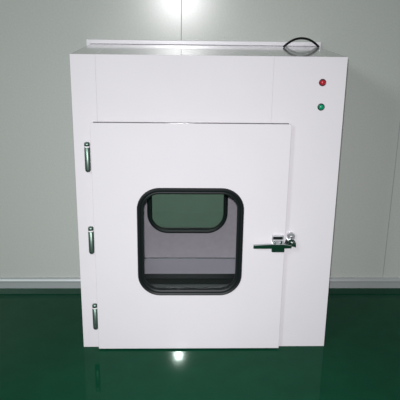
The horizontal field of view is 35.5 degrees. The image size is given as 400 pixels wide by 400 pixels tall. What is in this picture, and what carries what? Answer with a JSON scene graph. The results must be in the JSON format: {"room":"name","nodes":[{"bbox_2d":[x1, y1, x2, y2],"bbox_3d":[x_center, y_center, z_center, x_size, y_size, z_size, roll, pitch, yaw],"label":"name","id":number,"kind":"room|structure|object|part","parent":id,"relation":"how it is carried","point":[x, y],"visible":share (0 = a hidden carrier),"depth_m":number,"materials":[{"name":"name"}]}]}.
{"room":"clean room","nodes":[
{"label":"clean room","id":0,"kind":"room"},
{"bbox_2d":[0,0,399,276],"bbox_3d":[-0.063,-0.899,2.144,6.518,2.600,0.080,0,18,-2],"label":"wall","id":1,"kind":"structure","parent":0,"point":[39,220],"depth_m":2.27,"materials":[{"name":"white paint"}]},
{"bbox_2d":[0,277,80,287],"bbox_3d":[-1.704,0.325,2.437,2.585,0.045,0.013,0,18,-2],"label":"baseboard","id":2,"kind":"structure","parent":1,"relation":"attached to","point":[5,282],"depth_m":2.47,"materials":[{"name":"grey paint"}]},
{"bbox_2d":[181,0,181,39],"bbox_3d":[-0.056,-1.351,1.999,0.002,1.651,0.077,0,18,-2],"label":"trim","id":3,"kind":"structure","parent":1,"relation":"attached to","point":[181,0],"depth_m":2.19,"materials":[{"name":"grey metal"}]},
{"bbox_2d":[329,277,399,287],"bbox_3d":[1.709,0.339,2.545,2.585,0.045,0.013,0,18,-2],"label":"baseboard","id":4,"kind":"structure","parent":1,"relation":"attached to","point":[334,282],"depth_m":2.51,"materials":[{"name":"grey paint"}]},
{"bbox_2d":[383,125,399,271],"bbox_3d":[0.752,-0.896,2.169,0.002,2.600,0.077,0,18,-2],"label":"trim","id":5,"kind":"structure","parent":1,"relation":"attached to","point":[399,125],"depth_m":2.41,"materials":[{"name":"grey metal"}]},
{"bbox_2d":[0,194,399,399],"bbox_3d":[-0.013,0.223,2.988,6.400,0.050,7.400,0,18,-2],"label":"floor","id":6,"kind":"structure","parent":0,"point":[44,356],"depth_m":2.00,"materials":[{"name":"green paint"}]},
{"bbox_2d":[69,39,347,348],"bbox_3d":[0.014,-0.049,2.176,0.830,0.962,0.607,0,18,-2],"label":"box","id":7,"kind":"object","parent":6,"relation":"on","point":[257,125],"visible":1,"depth_m":1.91,"materials":[{"name":"white metal"}]},
{"bbox_3d":[-0.060,0.344,2.226,0.510,0.005,0.371,0,18,-2],"label":"sill","id":8,"kind":"part","parent":7,"relation":"part of","materials":[{"name":"black metal"}]},
{"bbox_3d":[-0.062,0.318,2.290,0.506,0.006,0.027,0,18,-2],"label":"sill rail","id":9,"kind":"part","parent":7,"relation":"part of","materials":[{"name":"grey"}]},
{"bbox_3d":[-0.031,0.132,1.945,0.592,0.748,0.006,0,18,-2],"label":"door","id":10,"kind":"part","parent":7,"relation":"part of","materials":[{"name":"white metal"}]},
{"bbox_3d":[0.224,0.143,1.931,0.118,0.014,0.010,0,18,-2],"label":"lever","id":11,"kind":"part","parent":7,"relation":"part of","materials":[{"name":"silver metal"}]},
{"bbox_3d":[0.284,0.133,1.962,0.034,0.029,0.020,0,18,-2],"label":"catch plate","id":12,"kind":"part","parent":7,"relation":"part of","materials":[{"name":"silver metal"}]},
{"bbox_2d":[283,37,319,47],"bbox_3d":[0.349,-0.542,2.147,0.133,0.036,0.007,-3,18,-11],"label":"cable loop","id":13,"kind":"object","parent":7,"relation":"on","point":[298,38],"visible":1,"depth_m":2.14,"materials":[{"name":"black plastic"}]},
{"bbox_2d":[317,103,324,110],"bbox_3d":[0.358,-0.274,1.842,0.022,0.022,0.004,0,18,-2],"label":"lamp","id":14,"kind":"object","parent":7,"relation":"attached to","point":[320,106],"depth_m":1.84,"materials":[{"name":"teal plastic"}]},
{"bbox_2d":[319,79,325,85],"bbox_3d":[0.358,-0.343,1.820,0.022,0.022,0.004,0,18,-2],"label":"lamp","id":15,"kind":"object","parent":7,"relation":"attached to","point":[322,82],"depth_m":1.82,"materials":[{"name":"red plastic"}]}
]}

